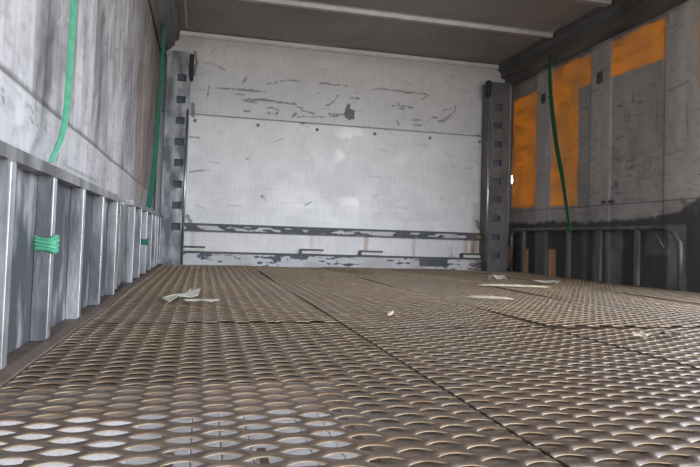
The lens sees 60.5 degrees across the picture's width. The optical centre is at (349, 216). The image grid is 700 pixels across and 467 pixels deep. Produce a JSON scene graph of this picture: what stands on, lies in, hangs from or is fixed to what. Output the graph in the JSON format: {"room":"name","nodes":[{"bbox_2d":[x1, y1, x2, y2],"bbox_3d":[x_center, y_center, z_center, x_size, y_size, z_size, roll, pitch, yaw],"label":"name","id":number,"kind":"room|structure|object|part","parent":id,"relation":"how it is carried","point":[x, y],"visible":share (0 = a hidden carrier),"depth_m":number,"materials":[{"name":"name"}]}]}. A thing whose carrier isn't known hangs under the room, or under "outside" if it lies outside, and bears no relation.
{"room":"cargo space","nodes":[
{"label":"cargo space","id":0,"kind":"room"},
{"bbox_2d":[0,0,160,466],"bbox_3d":[-0.628,-0.044,1.206,0.032,2.400,5.638,2,-2,-14],"label":"wall","id":1,"kind":"structure","parent":0,"point":[108,143],"depth_m":1.58,"materials":[{"name":"white metal"}]},
{"bbox_2d":[33,0,76,253],"bbox_3d":[-0.527,-0.559,1.140,0.040,1.251,0.205,2,-2,-14],"label":"strap","id":2,"kind":"object","parent":1,"relation":"hanging from","point":[51,244],"visible":0.97,"depth_m":1.18,"materials":[{"name":"green fabric"}]},
{"bbox_2d":[0,263,162,389],"bbox_3d":[-0.573,0.224,1.180,0.064,0.016,5.578,2,-2,-14],"label":"baseboard","id":3,"kind":"structure","parent":1,"relation":"attached to","point":[24,356],"depth_m":1.08,"materials":[{"name":"brown metal"}]},
{"bbox_2d":[0,140,119,370],"bbox_3d":[-0.483,0.054,0.837,0.031,0.300,2.160,2,-2,-14],"label":"wall panel","id":4,"kind":"object","parent":3,"relation":"on","point":[39,290],"visible":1,"depth_m":1.03,"materials":[{"name":"metal"}]},
{"bbox_3d":[-0.481,0.048,0.838,0.026,0.288,2.160,2,-2,-14],"label":"frame rail","id":5,"kind":"part","parent":4,"relation":"part of","materials":[{"name":"metal"}]},
{"bbox_2d":[117,201,126,285],"bbox_3d":[-0.799,0.087,2.057,0.040,0.288,0.280,2,-2,-14],"label":"gate post","id":6,"kind":"object","parent":3,"relation":"on","point":[123,204],"visible":0.27,"depth_m":2.03,"materials":[{"name":"metal"}]},
{"bbox_2d":[122,200,161,282],"bbox_3d":[-1.023,0.115,3.026,0.031,0.310,1.620,2,-2,-14],"label":"gate","id":7,"kind":"object","parent":3,"relation":"on","point":[143,222],"visible":0.99,"depth_m":2.53,"materials":[{"name":"metal"}]},
{"bbox_3d":[-1.021,0.109,3.026,0.026,0.298,1.620,2,-2,-14],"label":"frame rail","id":8,"kind":"part","parent":7,"relation":"part of","materials":[{"name":"metal"}]},
{"bbox_2d":[148,0,180,56],"bbox_3d":[-0.534,-1.233,1.263,0.150,0.195,5.636,2,-2,-14],"label":"trim","id":9,"kind":"structure","parent":1,"relation":"attached to","point":[166,12],"depth_m":3.49,"materials":[{"name":"grey metal"}]},
{"bbox_3d":[-1.092,-1.126,3.533,0.010,0.073,0.046,2,-2,-14],"label":"hook","id":10,"kind":"object","parent":1,"relation":"attached to","visible":0},
{"bbox_2d":[141,24,165,245],"bbox_3d":[-1.024,-0.505,3.155,0.040,1.298,0.710,2,-2,-14],"label":"strap","id":11,"kind":"object","parent":10,"relation":"hanging from","point":[158,114],"visible":0.84,"depth_m":3.31,"materials":[{"name":"green fabric"}]},
{"bbox_2d":[126,410,368,466],"bbox_3d":[0.591,1.205,1.469,2.560,0.080,5.638,2,-2,-14],"label":"floor","id":12,"kind":"structure","parent":0,"point":[139,461],"depth_m":3.21,"materials":[{"name":"metal"}]},
{"bbox_2d":[155,36,509,270],"bbox_3d":[-0.035,-0.386,4.276,2.560,1.630,0.043,2,-2,-14],"label":"wall","id":13,"kind":"structure","parent":0,"point":[278,136],"depth_m":4.24,"materials":[{"name":"white metal"}]},
{"bbox_2d":[183,251,480,270],"bbox_3d":[-0.067,0.316,4.215,2.138,0.102,0.046,2,-2,-14],"label":"trim","id":14,"kind":"structure","parent":13,"relation":"attached to","point":[284,260],"depth_m":4.17,"materials":[{"name":"paint"}]},
{"bbox_2d":[183,246,204,250],"bbox_3d":[-1.037,0.208,3.974,0.151,0.032,0.047,2,-2,-14],"label":"bracket","id":15,"kind":"object","parent":14,"relation":"on","point":[185,248],"visible":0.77,"depth_m":3.96,"materials":[{"name":"metal"}]},
{"bbox_2d":[299,249,323,253],"bbox_3d":[-0.268,0.238,4.163,0.163,0.032,0.047,2,-2,-14],"label":"bracket","id":16,"kind":"object","parent":14,"relation":"on","point":[302,251],"visible":1,"depth_m":4.14,"materials":[{"name":"metal"}]},
{"bbox_2d":[358,250,382,254],"bbox_3d":[0.147,0.255,4.265,0.168,0.032,0.047,2,-2,-14],"label":"bracket","id":17,"kind":"object","parent":14,"relation":"on","point":[361,252],"visible":1,"depth_m":4.25,"materials":[{"name":"metal"}]},
{"bbox_2d":[459,253,481,257],"bbox_3d":[0.894,0.285,4.448,0.160,0.032,0.047,2,-2,-14],"label":"bracket","id":18,"kind":"object","parent":14,"relation":"on","point":[465,255],"visible":1,"depth_m":4.43,"materials":[{"name":"metal"}]},
{"bbox_2d":[184,223,480,239],"bbox_3d":[-0.062,0.106,4.228,2.138,0.054,0.036,2,-2,-14],"label":"trim","id":19,"kind":"structure","parent":13,"relation":"attached to","point":[206,227],"depth_m":4.19,"materials":[{"name":"paint"}]},
{"bbox_2d":[180,31,498,69],"bbox_3d":[0.008,-1.180,4.286,2.365,0.030,0.031,2,-2,-14],"label":"trim","id":20,"kind":"structure","parent":13,"relation":"attached to","point":[182,33],"depth_m":4.25,"materials":[{"name":"grey metal"}]},
{"bbox_2d":[0,266,699,466],"bbox_3d":[0.618,0.336,1.501,2.560,0.119,5.637,2,-2,-14],"label":"floor plate","id":21,"kind":"object","parent":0,"point":[351,418],"visible":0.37,"depth_m":0.88,"materials":[{"name":"brown metal"}]},
{"bbox_2d":[159,50,193,264],"bbox_3d":[-1.131,-0.383,3.919,0.167,1.386,0.126,2,-2,-14],"label":"post","id":22,"kind":"object","parent":21,"relation":"on","point":[180,64],"visible":0.94,"depth_m":3.87,"materials":[{"name":"metal"}]},
{"bbox_2d":[87,265,337,322],"bbox_3d":[-0.619,0.279,2.662,0.556,0.011,2.686,2,-2,-14],"label":"sheet","id":23,"kind":"object","parent":21,"relation":"on","point":[154,282],"visible":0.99,"depth_m":1.80,"materials":[{"name":"metal"}]},
{"bbox_2d":[162,288,199,301],"bbox_3d":[-0.502,0.237,1.843,0.073,0.013,0.362,2,-2,0],"label":"paper scrap","id":24,"kind":"object","parent":23,"relation":"on","point":[189,293],"visible":1,"depth_m":1.79,"materials":[{"name":"white paper"}]},
{"bbox_2d":[183,299,217,301],"bbox_3d":[-0.422,0.236,1.703,0.100,0.007,0.040,2,-2,-14],"label":"paper scrap","id":25,"kind":"object","parent":23,"relation":"on","point":[210,300],"visible":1,"depth_m":1.70,"materials":[{"name":"white paper"}]},
{"bbox_2d":[0,323,564,466],"bbox_3d":[0.047,0.198,-0.040,0.556,0.004,2.871,2,-2,-14],"label":"sheet","id":26,"kind":"object","parent":21,"relation":"on","point":[478,458],"visible":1,"depth_m":0.70,"materials":[{"name":"metal"}]},
{"bbox_2d":[252,266,542,327],"bbox_3d":[-0.100,0.297,2.741,0.480,0.011,2.781,2,-2,-14],"label":"sheet","id":27,"kind":"object","parent":21,"relation":"on","point":[380,298],"visible":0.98,"depth_m":1.85,"materials":[{"name":"metal"}]},
{"bbox_2d":[479,80,510,270],"bbox_3d":[1.067,-0.301,4.453,0.200,1.398,0.138,2,-2,-14],"label":"post","id":28,"kind":"object","parent":21,"relation":"on","point":[493,244],"visible":0.99,"depth_m":4.42,"materials":[{"name":"grey metal"}]},
{"bbox_2d":[323,267,699,326],"bbox_3d":[0.375,0.315,2.847,0.480,0.012,2.801,2,-2,-14],"label":"sheet","id":29,"kind":"object","parent":21,"relation":"on","point":[602,316],"visible":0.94,"depth_m":2.00,"materials":[{"name":"metal"}]},
{"bbox_2d":[335,268,386,274],"bbox_3d":[0.052,0.317,3.532,0.022,0.008,0.576,3,-3,-31],"label":"wood splinter","id":30,"kind":"object","parent":29,"relation":"on","point":[335,268],"visible":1,"depth_m":3.50,"materials":[{"name":"brown wood"}]},
{"bbox_2d":[465,295,512,298],"bbox_3d":[0.482,0.277,2.083,0.166,0.008,0.023,1,-2,9],"label":"wood splinter","id":31,"kind":"object","parent":29,"relation":"on","point":[472,296],"visible":1,"depth_m":2.08,"materials":[{"name":"beige wood"}]},
{"bbox_2d":[481,284,551,287],"bbox_3d":[0.745,0.309,2.711,0.330,0.008,0.025,2,-2,-1],"label":"wood splinter","id":32,"kind":"object","parent":21,"relation":"on","point":[514,285],"visible":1,"depth_m":2.70,"materials":[{"name":"beige wood"}]},
{"bbox_2d":[351,327,699,466],"bbox_3d":[0.567,0.217,0.038,0.480,0.004,2.776,2,-2,-14],"label":"sheet","id":33,"kind":"object","parent":21,"relation":"on","point":[652,455],"visible":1,"depth_m":0.84,"materials":[{"name":"metal"}]},
{"bbox_2d":[389,268,699,322],"bbox_3d":[0.843,0.335,2.978,0.480,0.012,2.771,2,-2,-14],"label":"sheet","id":34,"kind":"object","parent":21,"relation":"on","point":[561,293],"visible":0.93,"depth_m":2.42,"materials":[{"name":"metal"}]},
{"bbox_2d":[488,275,506,279],"bbox_3d":[0.756,0.314,3.130,0.081,0.030,0.115,3,-2,-29],"label":"paper scrap","id":35,"kind":"object","parent":34,"relation":"on","point":[489,276],"visible":1,"depth_m":3.10,"materials":[{"name":"white paper"}]},
{"bbox_2d":[534,280,560,282],"bbox_3d":[0.991,0.327,3.037,0.107,0.013,0.139,0,-3,38],"label":"paper scrap","id":36,"kind":"object","parent":34,"relation":"on","point":[543,281],"visible":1,"depth_m":3.02,"materials":[{"name":"white paper"}]},
{"bbox_2d":[458,270,699,303],"bbox_3d":[1.300,0.353,3.084,0.446,0.010,2.781,2,-2,-14],"label":"sheet","id":37,"kind":"object","parent":21,"relation":"on","point":[695,299],"visible":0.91,"depth_m":3.01,"materials":[{"name":"metal"}]},
{"bbox_2d":[509,225,683,290],"bbox_3d":[1.372,0.214,3.612,0.027,0.312,1.624,2,-2,-14],"label":"railing","id":38,"kind":"object","parent":37,"relation":"on","point":[637,229],"visible":1,"depth_m":3.40,"materials":[{"name":"metal"}]},
{"bbox_2d":[552,328,699,368],"bbox_3d":[1.042,0.235,0.145,0.480,0.004,2.756,2,-2,-14],"label":"sheet","id":39,"kind":"object","parent":21,"relation":"on","point":[604,332],"visible":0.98,"depth_m":1.29,"materials":[{"name":"metal"}]},
{"bbox_2d":[631,332,649,336],"bbox_3d":[0.629,0.255,1.302,0.029,0.007,0.056,0,-3,40],"label":"flake","id":40,"kind":"object","parent":39,"relation":"on","point":[641,334],"visible":1,"depth_m":1.29,"materials":[{"name":"beige paper"}]},
{"bbox_2d":[658,330,682,334],"bbox_3d":[0.715,0.258,1.334,0.054,0.009,0.038,4,-3,-40],"label":"flake","id":41,"kind":"object","parent":39,"relation":"on","point":[663,331],"visible":1,"depth_m":1.33,"materials":[{"name":"white paper"}]},
{"bbox_2d":[178,0,598,64],"bbox_3d":[0.664,-1.295,1.577,2.660,0.034,5.668,2,-2,-14],"label":"ceiling","id":42,"kind":"structure","parent":0,"point":[236,18],"depth_m":3.78,"materials":[{"name":"grey metal"}]},
{"bbox_2d":[238,0,553,38],"bbox_3d":[0.169,-1.209,3.581,2.320,0.026,0.064,2,-2,-14],"label":"trim","id":43,"kind":"structure","parent":42,"relation":"attached to","point":[289,3],"depth_m":3.60,"materials":[{"name":"grey metal"}]},
{"bbox_2d":[557,0,611,6],"bbox_3d":[0.303,-1.225,3.038,2.320,0.026,0.079,2,-2,-14],"label":"trim","id":44,"kind":"structure","parent":42,"relation":"attached to","point":[602,3],"depth_m":3.28,"materials":[{"name":"grey metal"}]},
{"bbox_2d":[507,0,699,292],"bbox_3d":[1.475,-0.324,3.484,0.020,1.540,2.238,2,-2,-14],"label":"wall","id":45,"kind":"structure","parent":0,"point":[627,105],"depth_m":3.36,"materials":[{"name":"grey metal"}]},
{"bbox_2d":[497,0,687,85],"bbox_3d":[1.864,-1.157,1.853,0.150,0.155,5.636,2,-2,-14],"label":"beam","id":46,"kind":"structure","parent":45,"relation":"attached to","point":[600,24],"depth_m":3.60,"materials":[{"name":"grey metal"}]},
{"bbox_3d":[1.316,-1.025,3.980,0.010,0.073,0.046,2,-2,-14],"label":"hook","id":47,"kind":"object","parent":45,"relation":"attached to","visible":0},
{"bbox_2d":[548,59,575,231],"bbox_3d":[1.345,-0.474,3.824,0.050,1.142,0.295,2,-2,-14],"label":"strap","id":48,"kind":"object","parent":47,"relation":"hanging from","point":[551,103],"visible":0.87,"depth_m":3.85,"materials":[{"name":"green fabric"}]}
]}

